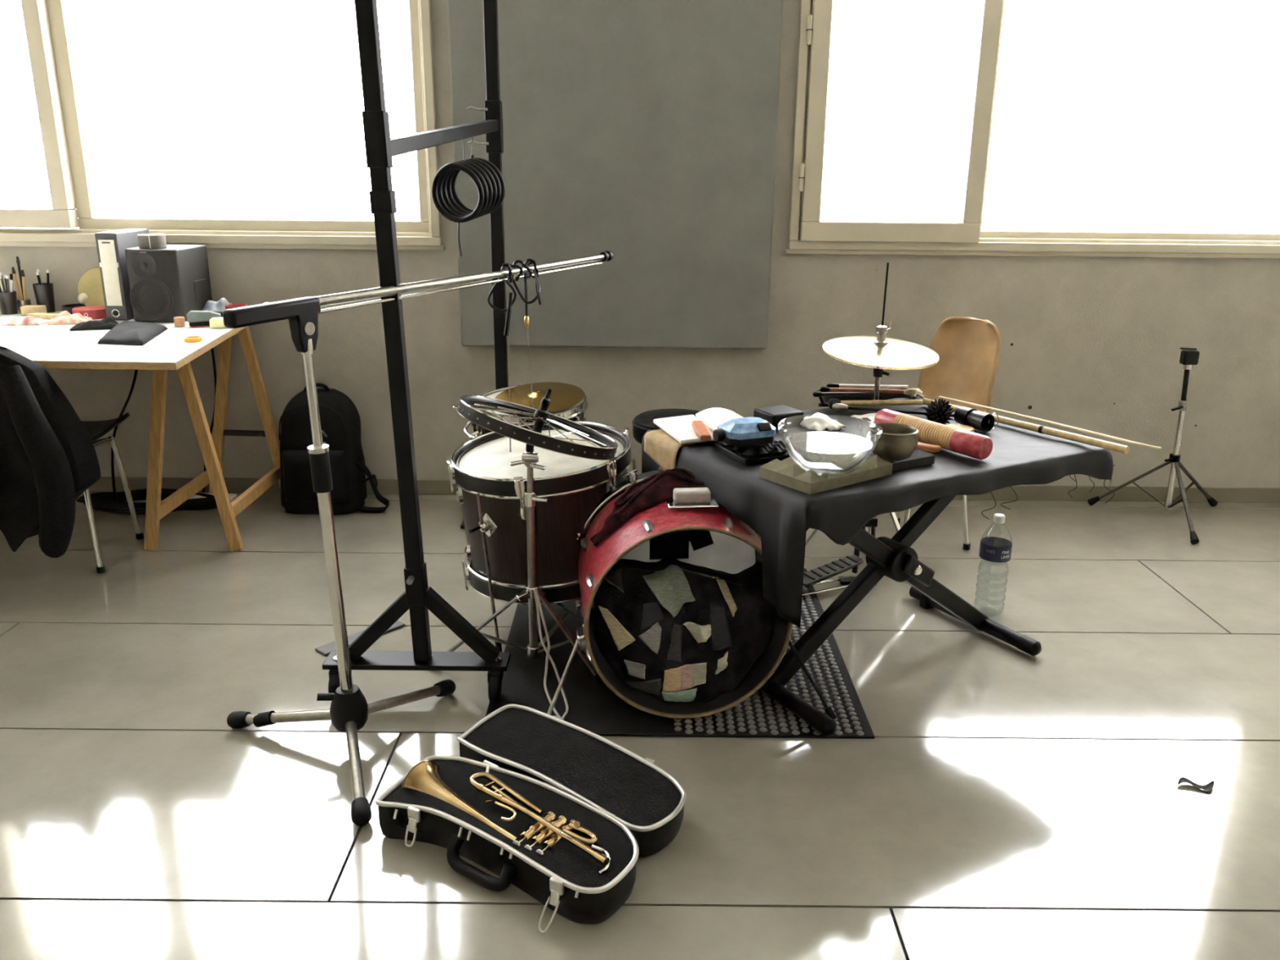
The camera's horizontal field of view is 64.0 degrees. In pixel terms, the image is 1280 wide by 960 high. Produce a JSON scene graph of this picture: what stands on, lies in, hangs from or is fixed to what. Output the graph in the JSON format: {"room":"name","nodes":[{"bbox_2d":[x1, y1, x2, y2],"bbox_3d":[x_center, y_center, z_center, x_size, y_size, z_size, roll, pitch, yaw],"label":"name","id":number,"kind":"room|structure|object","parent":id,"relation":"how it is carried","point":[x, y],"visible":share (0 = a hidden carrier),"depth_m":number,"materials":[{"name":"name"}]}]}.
{"room":"studio","nodes":[
{"label":"studio","id":0,"kind":"room"},
{"bbox_2d":[0,491,1279,959],"bbox_3d":[-0.012,1.215,0.684,6.800,0.064,7.800,1,17,0],"label":"floor","id":1,"kind":"structure","parent":0,"point":[1005,802],"depth_m":2.38,"materials":[{"name":"tile"}]},
{"bbox_2d":[38,412,143,573],"bbox_3d":[-2.029,-0.074,3.410,0.433,0.775,0.610,1,17,0],"label":"shell chair","id":2,"kind":"object","parent":1,"relation":"on","point":[97,429],"visible":0.33,"depth_m":3.58,"materials":[{"name":"black plastic"}]},
{"bbox_2d":[0,346,100,557],"bbox_3d":[-2.010,-0.081,3.022,0.740,0.607,0.281,1,17,0],"label":"jacket","id":3,"kind":"object","parent":2,"relation":"hanging from","point":[48,457],"visible":1,"depth_m":2.99,"materials":[{"name":"black fabric"}]},
{"bbox_2d":[75,488,237,514],"bbox_3d":[-1.956,0.082,4.139,0.612,0.061,0.202,1,17,0],"label":"cable coil","id":4,"kind":"object","parent":1,"relation":"on","point":[104,501],"visible":0.62,"depth_m":4.09,"materials":[{"name":"rubber"}]},
{"bbox_2d":[143,326,279,551],"bbox_3d":[-1.601,-0.179,3.834,0.349,0.742,0.710,1,17,0],"label":"trestle","id":5,"kind":"object","parent":1,"relation":"on","point":[212,448],"visible":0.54,"depth_m":3.67,"materials":[{"name":"brown wood"}]},
{"bbox_2d":[0,310,246,370],"bbox_3d":[-2.262,-0.504,3.563,1.767,0.024,1.083,1,17,0],"label":"tabletop","id":6,"kind":"object","parent":5,"relation":"on","point":[50,346],"visible":0.55,"depth_m":3.29,"materials":[{"name":"white wood"}]},
{"bbox_2d":[0,271,17,315],"bbox_3d":[-2.451,-0.722,3.959,0.070,0.158,0.070,1,17,0],"label":"pen cup","id":7,"kind":"object","parent":6,"relation":"on","point":[8,297],"visible":1,"depth_m":3.95,"materials":[{"name":"black metal"}]},
{"bbox_2d":[11,256,31,313],"bbox_3d":[-2.411,-0.760,3.989,0.047,0.215,0.047,-16,23,-43],"label":"jar","id":8,"kind":"object","parent":6,"relation":"on","point":[21,302],"visible":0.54,"depth_m":3.99,"materials":[{"name":"wood"}]},
{"bbox_2d":[17,298,31,313],"bbox_3d":[-2.412,-0.682,4.013,0.048,0.050,0.048,1,17,0],"label":"jar","id":9,"kind":"object","parent":8,"relation":"on","point":[21,302],"depth_m":3.99,"materials":[{"name":"glass"}]},
{"bbox_2d":[2,315,48,325],"bbox_3d":[-2.237,-0.583,3.723,0.137,0.033,0.078,0,17,-3],"label":"wrapper","id":10,"kind":"object","parent":6,"relation":"on","point":[28,320],"visible":1,"depth_m":3.70,"materials":[{"name":"white paper"}]},
{"bbox_2d":[20,305,47,315],"bbox_3d":[-2.338,-0.654,3.949,0.075,0.034,0.050,-1,17,-5],"label":"wood offcut","id":11,"kind":"object","parent":6,"relation":"on","point":[25,309],"visible":0.74,"depth_m":3.93,"materials":[{"name":"beige wood"}]},
{"bbox_2d":[26,312,59,319],"bbox_3d":[-2.255,-0.621,3.877,0.120,0.016,0.045,5,17,14],"label":"plank","id":12,"kind":"object","parent":6,"relation":"on","point":[37,315],"visible":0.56,"depth_m":3.86,"materials":[{"name":"beige wood"}]},
{"bbox_2d":[31,269,55,312],"bbox_3d":[-2.337,-0.742,4.015,0.072,0.165,0.072,1,17,0],"label":"pen cup","id":13,"kind":"object","parent":6,"relation":"on","point":[44,291],"visible":0.84,"depth_m":4.00,"materials":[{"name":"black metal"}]},
{"bbox_2d":[47,310,93,324],"bbox_3d":[-2.092,-0.598,3.758,0.137,0.044,0.098,-3,17,-13],"label":"wrapper","id":14,"kind":"object","parent":6,"relation":"on","point":[64,317],"visible":0.92,"depth_m":3.73,"materials":[{"name":"paper"}]},
{"bbox_2d":[61,303,84,314],"bbox_3d":[-2.196,-0.670,4.016,0.124,0.030,0.124,1,17,0],"label":"dish","id":15,"kind":"object","parent":6,"relation":"on","point":[68,308],"visible":0.29,"depth_m":4.00,"materials":[{"name":"black plastic"}]},
{"bbox_2d":[77,293,88,304],"bbox_3d":[-2.171,-0.709,4.004,0.048,0.048,0.048,1,17,0],"label":"ball","id":16,"kind":"object","parent":15,"relation":"in","point":[82,298],"visible":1,"depth_m":3.98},
{"bbox_2d":[71,305,106,319],"bbox_3d":[-2.088,-0.638,3.905,0.136,0.036,0.138,1,17,0],"label":"tin","id":17,"kind":"object","parent":6,"relation":"on","point":[95,312],"visible":0.79,"depth_m":3.86,"materials":[{"name":"red metal"}]},
{"bbox_2d":[76,266,104,306],"bbox_3d":[-2.108,-0.745,4.013,0.186,0.175,0.087,0,17,-3],"label":"drum","id":18,"kind":"object","parent":6,"relation":"on","point":[90,283],"visible":0.41,"depth_m":3.99,"materials":[{"name":"brown wood"}]},
{"bbox_2d":[69,317,118,331],"bbox_3d":[-1.926,-0.557,3.639,0.184,0.039,0.075,-5,18,-19],"label":"pouch","id":19,"kind":"object","parent":6,"relation":"on","point":[108,323],"visible":0.81,"depth_m":3.62,"materials":[{"name":"grey fabric"}]},
{"bbox_2d":[94,228,148,319],"bbox_3d":[-1.962,-0.791,3.923,0.078,0.320,0.285,0,17,-2],"label":"binder","id":20,"kind":"object","parent":6,"relation":"on","point":[111,246],"visible":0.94,"depth_m":3.80,"materials":[{"name":"grey cardboard"}]},
{"bbox_2d":[111,369,137,501],"bbox_3d":[-1.933,-0.194,3.885,0.070,0.748,0.435,-16,23,-42],"label":"cable","id":21,"kind":"object","parent":6,"relation":"hanging from","point":[135,371],"visible":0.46,"depth_m":3.97,"materials":[{"name":"rubber"}]},
{"bbox_2d":[97,320,168,345],"bbox_3d":[-1.735,-0.518,3.523,0.176,0.035,0.511,-4,18,-16],"label":"bag","id":22,"kind":"object","parent":6,"relation":"on","point":[126,332],"visible":1,"depth_m":3.40,"materials":[{"name":"black fabric"}]},
{"bbox_2d":[124,244,212,322],"bbox_3d":[-1.785,-0.746,3.875,0.203,0.265,0.280,1,17,3],"label":"speaker","id":23,"kind":"object","parent":6,"relation":"on","point":[171,282],"visible":0.99,"depth_m":3.77,"materials":[{"name":"plastic"}]},
{"bbox_2d":[137,233,166,248],"bbox_3d":[-1.802,-0.882,3.782,0.094,0.049,0.095,1,17,0],"label":"tape roll","id":24,"kind":"object","parent":23,"relation":"on","point":[149,241],"visible":1,"depth_m":3.75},
{"bbox_2d":[173,316,185,327],"bbox_3d":[-1.666,-0.572,3.705,0.036,0.034,0.036,1,17,0],"label":"cork","id":25,"kind":"object","parent":6,"relation":"on","point":[180,322],"visible":1,"depth_m":3.69,"materials":[{"name":"orange wood"}]},
{"bbox_2d":[183,335,202,342],"bbox_3d":[-1.485,-0.468,3.402,0.056,0.014,0.056,1,17,0],"label":"tape","id":26,"kind":"object","parent":6,"relation":"on","point":[193,339],"visible":1,"depth_m":3.38,"materials":[{"name":"orange plastic"}]},
{"bbox_2d":[186,310,221,328],"bbox_3d":[-1.579,-0.585,3.709,0.115,0.058,0.041,-7,19,-24],"label":"stapler","id":27,"kind":"object","parent":6,"relation":"on","point":[196,318],"visible":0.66,"depth_m":3.69,"materials":[{"name":"green plastic"}]},
{"bbox_2d":[202,347,216,493],"bbox_3d":[-1.783,-0.265,4.118,0.183,0.738,0.082,-5,18,-17],"label":"hanging cable","id":28,"kind":"object","parent":6,"relation":"hanging from","point":[212,348],"visible":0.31,"depth_m":4.11,"materials":[{"name":"rubber"}]},
{"bbox_2d":[202,297,230,311],"bbox_3d":[-1.640,-0.673,3.972,0.157,0.070,0.094,-6,18,-22],"label":"plastic bag","id":29,"kind":"object","parent":6,"relation":"on","point":[211,305],"visible":0.41,"depth_m":3.95,"materials":[{"name":"plastic"}]},
{"bbox_2d":[211,311,222,317],"bbox_3d":[-1.562,-0.621,3.864,0.134,0.032,0.030,-5,18,-16],"label":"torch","id":30,"kind":"object","parent":6,"relation":"on","point":[218,312],"visible":0.02,"depth_m":3.85,"materials":[{"name":"plastic"}]},
{"bbox_2d":[208,317,228,328],"bbox_3d":[-1.504,-0.568,3.695,0.085,0.033,0.060,-3,17,-11],"label":"soap box","id":31,"kind":"object","parent":6,"relation":"on","point":[215,322],"visible":0.5,"depth_m":3.67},
{"bbox_2d":[224,303,248,309],"bbox_3d":[-1.550,-0.649,3.938,0.085,0.045,0.085,1,17,0],"label":"basket","id":32,"kind":"object","parent":6,"relation":"on","point":[235,305],"visible":0.18,"depth_m":3.92,"materials":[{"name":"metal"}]},
{"bbox_2d":[278,382,388,514],"bbox_3d":[-1.225,-0.132,4.085,0.433,0.506,0.240,1,17,0],"label":"backpack","id":33,"kind":"object","parent":1,"relation":"on","point":[340,418],"visible":0.88,"depth_m":4.02,"materials":[{"name":"fabric"}]},
{"bbox_2d":[315,620,404,656],"bbox_3d":[-0.820,0.461,3.010,0.055,0.008,0.273,15,22,39],"label":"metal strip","id":34,"kind":"object","parent":1,"relation":"on","point":[326,649],"visible":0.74,"depth_m":2.97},
{"bbox_2d":[322,0,511,701],"bbox_3d":[-0.571,-0.572,3.021,0.475,1.979,1.414,1,17,0],"label":"rack","id":35,"kind":"object","parent":1,"relation":"on","point":[418,597],"visible":0.89,"depth_m":2.60,"materials":[{"name":"black metal"}]},
{"bbox_2d":[431,137,505,256],"bbox_3d":[-0.483,-0.796,2.880,0.161,0.320,0.205,5,17,13],"label":"coiled cable","id":36,"kind":"object","parent":35,"relation":"hanging from","point":[489,180],"visible":1,"depth_m":2.86,"materials":[{"name":"black rubber"}]},
{"bbox_2d":[492,656,501,662],"bbox_3d":[-0.376,0.468,2.668,0.028,0.003,0.028,1,17,0],"label":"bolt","id":37,"kind":"object","parent":35,"relation":"in","point":[495,659],"depth_m":2.66,"materials":[{"name":"silver metal"}]},
{"bbox_2d":[222,250,613,826],"bbox_3d":[-0.584,-0.018,2.744,0.548,1.083,1.509,6,18,18],"label":"microphone stand","id":38,"kind":"object","parent":1,"relation":"on","point":[349,709],"visible":1,"depth_m":2.32,"materials":[{"name":"metal"}]},
{"bbox_2d":[487,258,541,335],"bbox_3d":[-0.339,-0.506,2.815,0.142,0.197,0.159,1,17,0],"label":"cord","id":39,"kind":"object","parent":38,"relation":"attached to","point":[535,271],"visible":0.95,"depth_m":2.76,"materials":[{"name":"black rubber"}]},
{"bbox_2d":[508,333,511,452],"bbox_3d":[-0.362,-0.240,2.844,0.004,0.342,0.027,-5,18,-17],"label":"hanging wire","id":40,"kind":"object","parent":39,"relation":"hanging from","point":[508,333],"visible":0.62,"depth_m":2.84,"materials":[{"name":"metal"}]},
{"bbox_2d":[523,315,534,424],"bbox_3d":[-0.308,-0.287,2.887,0.017,0.350,0.040,-16,23,-43],"label":"hanging wire","id":41,"kind":"object","parent":39,"relation":"hanging from","point":[526,322],"visible":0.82,"depth_m":2.85,"materials":[{"name":"metal"}]},
{"bbox_2d":[375,703,686,933],"bbox_3d":[-0.209,0.691,2.163,0.625,0.106,0.499,13,21,36],"label":"case","id":42,"kind":"object","parent":1,"relation":"on","point":[634,807],"visible":0.95,"depth_m":2.10,"materials":[{"name":"fabric"}]},
{"bbox_2d":[401,760,610,874],"bbox_3d":[-0.252,0.686,2.069,0.508,0.104,0.142,12,20,33],"label":"trumpet","id":43,"kind":"object","parent":42,"relation":"in","point":[424,776],"visible":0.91,"depth_m":2.06,"materials":[{"name":"gold metal"}]},
{"bbox_2d":[631,408,699,444],"bbox_3d":[0.099,0.015,3.679,0.500,0.487,0.477,1,17,0],"label":"stool","id":44,"kind":"object","parent":1,"relation":"on","point":[642,422],"visible":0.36,"depth_m":3.63,"materials":[{"name":"black leather"}]},
{"bbox_2d":[484,568,875,738],"bbox_3d":[0.094,0.463,3.026,0.964,0.012,1.100,1,17,0],"label":"rubber mat","id":45,"kind":"object","parent":1,"relation":"on","point":[593,707],"visible":0.21,"depth_m":2.67,"materials":[{"name":"black rubber"}]},
{"bbox_2d":[448,431,603,684],"bbox_3d":[-0.335,0.170,2.808,0.491,0.693,0.356,1,17,0],"label":"cymbal stand","id":46,"kind":"object","parent":45,"relation":"on","point":[530,459],"visible":0.85,"depth_m":2.75,"materials":[{"name":"metal"}]},
{"bbox_2d":[457,388,617,460],"bbox_3d":[-0.262,-0.144,2.633,0.417,0.181,0.415,8,19,23],"label":"wheel","id":47,"kind":"object","parent":46,"relation":"on","point":[468,407],"visible":1,"depth_m":2.58,"materials":[{"name":"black metal"}]},
{"bbox_2d":[533,589,568,719],"bbox_3d":[-0.222,0.447,2.655,0.050,0.239,0.293,-4,18,-16],"label":"cord","id":48,"kind":"object","parent":46,"relation":"hanging from","point":[538,604],"visible":0.95,"depth_m":2.74,"materials":[{"name":"fabric"}]},
{"bbox_2d":[446,416,636,652],"bbox_3d":[-0.282,0.155,3.006,0.547,0.589,0.577,15,22,39],"label":"floor tom","id":49,"kind":"object","parent":45,"relation":"on","point":[490,491],"visible":0.64,"depth_m":2.80,"materials":[{"name":"brown wood"}]},
{"bbox_2d":[546,469,836,719],"bbox_3d":[0.101,0.281,2.673,0.746,0.570,0.488,-1,17,-6],"label":"bass drum","id":50,"kind":"object","parent":45,"relation":"on","point":[691,527],"visible":0.47,"depth_m":2.58,"materials":[{"name":"red wood"}]},
{"bbox_2d":[590,467,730,546],"bbox_3d":[0.090,0.059,2.652,0.442,0.175,0.174,-1,17,-6],"label":"scarf","id":51,"kind":"object","parent":50,"relation":"on","point":[659,487],"visible":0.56,"depth_m":2.60,"materials":[{"name":"red fabric"}]},
{"bbox_2d":[593,555,774,703],"bbox_3d":[0.104,0.371,2.659,0.459,0.339,0.286,-1,17,-6],"label":"patchwork quilt","id":52,"kind":"object","parent":50,"relation":"in","point":[673,630],"visible":0.97,"depth_m":2.56,"materials":[{"name":"fabric"}]},
{"bbox_2d":[802,262,900,596],"bbox_3d":[0.723,-0.185,3.385,0.448,1.056,0.496,1,17,0],"label":"stand","id":53,"kind":"object","parent":1,"relation":"on","point":[818,575],"visible":0.55,"depth_m":3.35,"materials":[{"name":"silver metal"}]},
{"bbox_2d":[816,388,910,406],"bbox_3d":[0.747,-0.245,3.403,0.336,0.115,0.137,1,17,0],"label":"tray","id":54,"kind":"object","parent":53,"relation":"attached to","point":[824,399],"visible":0.29,"depth_m":3.43,"materials":[{"name":"black plastic"}]},
{"bbox_2d":[820,386,905,393],"bbox_3d":[0.748,-0.295,3.364,0.310,0.020,0.020,1,17,2],"label":"drumstick","id":55,"kind":"object","parent":54,"relation":"in","point":[824,389],"visible":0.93,"depth_m":3.36,"materials":[{"name":"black wood"}]},
{"bbox_2d":[812,391,923,396],"bbox_3d":[0.748,-0.283,3.357,0.373,0.021,0.018,-2,17,-7],"label":"drumstick","id":56,"kind":"object","parent":54,"relation":"in","point":[815,393],"visible":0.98,"depth_m":3.35,"materials":[{"name":"brown wood"}]},
{"bbox_2d":[826,382,908,389],"bbox_3d":[0.758,-0.312,3.415,0.270,0.020,0.020,1,17,0],"label":"drumstick","id":57,"kind":"object","parent":54,"relation":"in","point":[829,384],"visible":0.81,"depth_m":3.41,"materials":[{"name":"white wood"}]},
{"bbox_2d":[822,348,938,370],"bbox_3d":[0.767,-0.400,3.273,0.363,0.047,0.363,12,20,33],"label":"cymbal","id":58,"kind":"object","parent":53,"relation":"on","point":[824,352],"visible":0.07,"depth_m":3.14,"materials":[{"name":"gold metal"}]},
{"bbox_2d":[822,336,938,367],"bbox_3d":[0.767,-0.415,3.269,0.363,0.047,0.363,12,20,33],"label":"cymbal","id":59,"kind":"object","parent":53,"relation":"attached to","point":[858,349],"visible":0.91,"depth_m":3.23,"materials":[{"name":"metal"}]},
{"bbox_2d":[760,495,1041,736],"bbox_3d":[0.680,0.225,2.830,0.878,0.593,0.504,-10,20,-32],"label":"keyboard stand","id":60,"kind":"object","parent":1,"relation":"on","point":[894,558],"visible":0.72,"depth_m":2.77,"materials":[{"name":"black metal"}]},
{"bbox_3d":[0.636,-0.095,2.814,1.217,0.024,1.110,1,17,0],"label":"board","id":61,"kind":"object","parent":60,"relation":"on","visible":0},
{"bbox_2d":[641,396,1114,627],"bbox_3d":[0.642,0.036,2.849,1.068,0.316,0.765,-9,19,-28],"label":"tablecloth","id":62,"kind":"object","parent":61,"relation":"on","point":[781,515],"visible":0.56,"depth_m":2.50,"materials":[{"name":"fabric"}]},
{"bbox_2d":[644,429,706,471],"bbox_3d":[0.114,-0.074,2.822,0.140,0.105,0.170,-9,19,-28],"label":"scrap","id":63,"kind":"object","parent":62,"relation":"on","point":[664,451],"visible":0.52,"depth_m":2.78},
{"bbox_2d":[653,414,714,444],"bbox_3d":[0.131,-0.143,2.840,0.133,0.012,0.273,-5,18,-16],"label":"notepad","id":64,"kind":"object","parent":62,"relation":"on","point":[679,428],"visible":0.76,"depth_m":2.82,"materials":[{"name":"white paper"}]},
{"bbox_2d":[691,420,711,440],"bbox_3d":[0.164,-0.133,2.752,0.036,0.021,0.148,-2,17,-8],"label":"wooden clapper","id":65,"kind":"object","parent":64,"relation":"on","point":[700,429],"visible":1,"depth_m":2.72,"materials":[{"name":"orange wood"}]},
{"bbox_2d":[695,407,743,442],"bbox_3d":[0.248,-0.149,2.822,0.139,0.043,0.310,-4,18,-15],"label":"open notebook","id":66,"kind":"object","parent":62,"relation":"on","point":[712,418],"visible":0.38,"depth_m":2.86,"materials":[{"name":"white paper"}]},
{"bbox_2d":[713,439,796,465],"bbox_3d":[0.295,-0.085,2.636,0.148,0.038,0.174,-7,18,-23],"label":"pad","id":67,"kind":"object","parent":62,"relation":"on","point":[762,453],"visible":0.58,"depth_m":2.58,"materials":[{"name":"plastic"}]},
{"bbox_2d":[712,417,775,446],"bbox_3d":[0.261,-0.125,2.599,0.156,0.053,0.107,-7,18,-23],"label":"case","id":68,"kind":"object","parent":67,"relation":"on","point":[745,431],"visible":1,"depth_m":2.56,"materials":[{"name":"blue plastic"}]},
{"bbox_2d":[753,404,804,429],"bbox_3d":[0.397,-0.180,2.936,0.110,0.044,0.100,-9,19,-28],"label":"box","id":69,"kind":"object","parent":62,"relation":"on","point":[774,415],"visible":0.78,"depth_m":2.90,"materials":[{"name":"black plastic"}]},
{"bbox_2d":[800,412,845,432],"bbox_3d":[0.510,-0.171,2.921,0.103,0.040,0.123,-9,19,-28],"label":"cloth","id":70,"kind":"object","parent":62,"relation":"on","point":[819,422],"visible":0.94,"depth_m":2.89,"materials":[{"name":"fabric"}]},
{"bbox_2d":[759,444,893,494],"bbox_3d":[0.447,-0.033,2.452,0.280,0.048,0.168,-12,21,-35],"label":"box","id":71,"kind":"object","parent":62,"relation":"on","point":[786,473],"visible":0.91,"depth_m":2.41,"materials":[{"name":"beige cardboard"}]},
{"bbox_2d":[777,417,882,476],"bbox_3d":[0.431,-0.072,2.341,0.235,0.107,0.235,1,17,0],"label":"glass bowl","id":72,"kind":"object","parent":71,"relation":"on","point":[864,457],"visible":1,"depth_m":2.32,"materials":[{"name":"glass"}]},
{"bbox_2d":[850,413,875,422],"bbox_3d":[0.687,-0.189,3.040,0.085,0.015,0.085,-9,19,-28],"label":"paper sheet","id":73,"kind":"object","parent":62,"relation":"on","point":[870,415],"visible":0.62,"depth_m":3.05,"materials":[{"name":"white paper"}]},
{"bbox_2d":[827,398,923,408],"bbox_3d":[0.723,-0.238,3.136,0.305,0.032,0.031,-3,17,-10],"label":"drumstick","id":74,"kind":"object","parent":62,"relation":"on","point":[831,402],"visible":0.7,"depth_m":3.13,"materials":[{"name":"brown wood"}]},
{"bbox_2d":[831,403,954,417],"bbox_3d":[0.765,-0.208,3.057,0.377,0.032,0.023,2,17,5],"label":"drumstick","id":75,"kind":"object","parent":62,"relation":"on","point":[836,406],"visible":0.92,"depth_m":3.06,"materials":[{"name":"beige wood"}]},
{"bbox_2d":[862,449,934,471],"bbox_3d":[0.630,-0.059,2.566,0.180,0.034,0.120,-10,20,-30],"label":"foam","id":76,"kind":"object","parent":62,"relation":"on","point":[918,458],"visible":0.35,"depth_m":2.54,"materials":[{"name":"black plastic"}]},
{"bbox_2d":[867,422,918,461],"bbox_3d":[0.613,-0.089,2.485,0.120,0.074,0.120,1,17,0],"label":"bowl","id":77,"kind":"object","parent":76,"relation":"on","point":[897,442],"visible":0.95,"depth_m":2.44,"materials":[{"name":"brown metal"}]},
{"bbox_2d":[903,387,922,396],"bbox_3d":[0.888,-0.285,3.329,0.060,0.027,0.044,1,17,0],"label":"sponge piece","id":78,"kind":"object","parent":62,"relation":"on","point":[909,392],"visible":0.74,"depth_m":3.31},
{"bbox_2d":[915,442,941,453],"bbox_3d":[0.733,-0.087,2.683,0.109,0.018,0.025,12,20,33],"label":"wood block","id":79,"kind":"object","parent":62,"relation":"on","point":[926,447],"visible":0.51,"depth_m":2.66,"materials":[{"name":"orange wood"}]},
{"bbox_2d":[874,408,992,459],"bbox_3d":[0.773,-0.127,2.740,0.062,0.062,0.377,-10,20,-30],"label":"guiro","id":80,"kind":"object","parent":62,"relation":"on","point":[980,446],"visible":0.75,"depth_m":2.67,"materials":[{"name":"red paint"}]},
{"bbox_2d":[924,397,954,424],"bbox_3d":[0.864,-0.192,2.955,0.080,0.091,0.080,1,17,0],"label":"ball","id":81,"kind":"object","parent":62,"relation":"on","point":[939,411],"visible":0.86,"depth_m":2.94,"materials":[{"name":"rubber"}]},
{"bbox_2d":[946,424,973,432],"bbox_3d":[0.896,-0.141,2.881,0.084,0.013,0.084,1,17,0],"label":"wooden disc","id":82,"kind":"object","parent":62,"relation":"on","point":[963,427],"visible":0.45,"depth_m":2.88,"materials":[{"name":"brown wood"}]},
{"bbox_2d":[954,406,999,432],"bbox_3d":[0.969,-0.177,2.928,0.098,0.057,0.104,-8,19,-27],"label":"shaker","id":83,"kind":"object","parent":62,"relation":"on","point":[979,420],"visible":1,"depth_m":2.90,"materials":[{"name":"metal"}]},
{"bbox_2d":[954,406,977,425],"bbox_3d":[0.937,-0.183,2.942,0.054,0.054,0.045,-8,19,-25],"label":"cup","id":84,"kind":"object","parent":83,"relation":"on","point":[964,415],"depth_m":2.92,"materials":[{"name":"black metal"}]},
{"bbox_2d":[966,410,995,432],"bbox_3d":[0.963,-0.167,2.900,0.054,0.054,0.057,-8,19,-27],"label":"cup","id":85,"kind":"object","parent":83,"relation":"on","point":[979,420],"depth_m":2.89,"materials":[{"name":"silver metal"}]},
{"bbox_2d":[911,391,1129,453],"bbox_3d":[1.068,-0.172,2.937,0.047,0.039,0.713,-11,21,-34],"label":"rod","id":86,"kind":"object","parent":62,"relation":"on","point":[1042,429],"visible":0.73,"depth_m":2.82,"materials":[{"name":"wood"}]},
{"bbox_2d":[938,395,1161,449],"bbox_3d":[1.126,-0.169,2.902,0.028,0.011,0.718,-11,20,-33],"label":"cane","id":87,"kind":"object","parent":62,"relation":"on","point":[940,397],"visible":0.99,"depth_m":2.85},
{"bbox_2d":[894,316,1000,550],"bbox_3d":[1.032,-0.164,3.732,0.519,0.815,0.366,-11,20,-32],"label":"shell chair","id":88,"kind":"object","parent":1,"relation":"on","point":[967,348],"visible":0.48,"depth_m":3.78,"materials":[{"name":"beige wood"}]},
{"bbox_2d":[973,513,1012,613],"bbox_3d":[1.097,0.262,3.176,0.094,0.324,0.094,1,17,0],"label":"water bottle","id":89,"kind":"object","parent":1,"relation":"on","point":[994,549],"visible":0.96,"depth_m":3.13,"materials":[{"name":"clear plastic"}]},
{"bbox_2d":[1087,347,1217,544],"bbox_3d":[2.133,-0.153,3.953,0.544,0.684,0.486,1,17,0],"label":"stand","id":90,"kind":"object","parent":1,"relation":"on","point":[1188,358],"visible":1,"depth_m":4.06,"materials":[{"name":"silver metal"}]},
{"bbox_2d":[1177,777,1214,792],"bbox_3d":[1.260,0.691,2.317,0.082,0.013,0.039,5,17,13],"label":"dry leaf","id":91,"kind":"object","parent":1,"relation":"on","point":[1207,788],"visible":1,"depth_m":2.32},
{"bbox_3d":[-0.349,0.030,3.632,0.478,0.459,0.434,1,17,0],"label":"stand","id":92,"kind":"object","parent":1,"relation":"on","visible":0},
{"bbox_2d":[452,384,587,439],"bbox_3d":[-0.380,-0.204,3.479,0.386,0.170,0.437,10,19,29],"label":"snare drum","id":93,"kind":"object","parent":92,"relation":"on","point":[577,412],"visible":0.23,"depth_m":3.40,"materials":[{"name":"silver metal"}]},
{"bbox_2d":[494,382,584,412],"bbox_3d":[-0.340,-0.279,3.449,0.304,0.048,0.301,14,22,38],"label":"cymbal","id":94,"kind":"object","parent":93,"relation":"on","point":[562,396],"visible":0.78,"depth_m":3.44,"materials":[{"name":"brown metal"}]},
{"bbox_2d":[0,0,1279,488],"bbox_3d":[0.014,-1.494,3.977,6.800,3.200,0.221,1,17,0],"label":"wall","id":95,"kind":"structure","parent":0,"point":[1088,343],"depth_m":4.16,"materials":[{"name":"paint"}]},
{"bbox_2d":[0,0,444,250],"bbox_3d":[-1.904,-1.663,3.850,2.280,1.538,0.135,1,17,0],"label":"window","id":96,"kind":"structure","parent":95,"relation":"in","point":[47,24],"depth_m":3.98,"materials":[{"name":"beige wood"}]},
{"bbox_2d":[447,0,782,349],"bbox_3d":[-0.095,-1.350,3.876,1.225,1.700,0.058,1,17,0],"label":"acoustic panel","id":97,"kind":"object","parent":95,"relation":"attached to","point":[643,132],"visible":1,"depth_m":3.89,"materials":[{"name":"fabric"}]},
{"bbox_2d":[88,476,1279,502],"bbox_3d":[0.000,0.039,4.323,6.800,0.064,0.012,1,17,0],"label":"baseboard","id":98,"kind":"structure","parent":95,"relation":"attached to","point":[385,486],"depth_m":4.32,"materials":[{"name":"grey tile"}]},
{"bbox_2d":[785,0,1279,258],"bbox_3d":[1.728,-1.625,3.838,2.295,1.538,0.160,1,17,0],"label":"window","id":99,"kind":"structure","parent":95,"relation":"in","point":[807,234],"depth_m":3.97,"materials":[{"name":"beige wood"}]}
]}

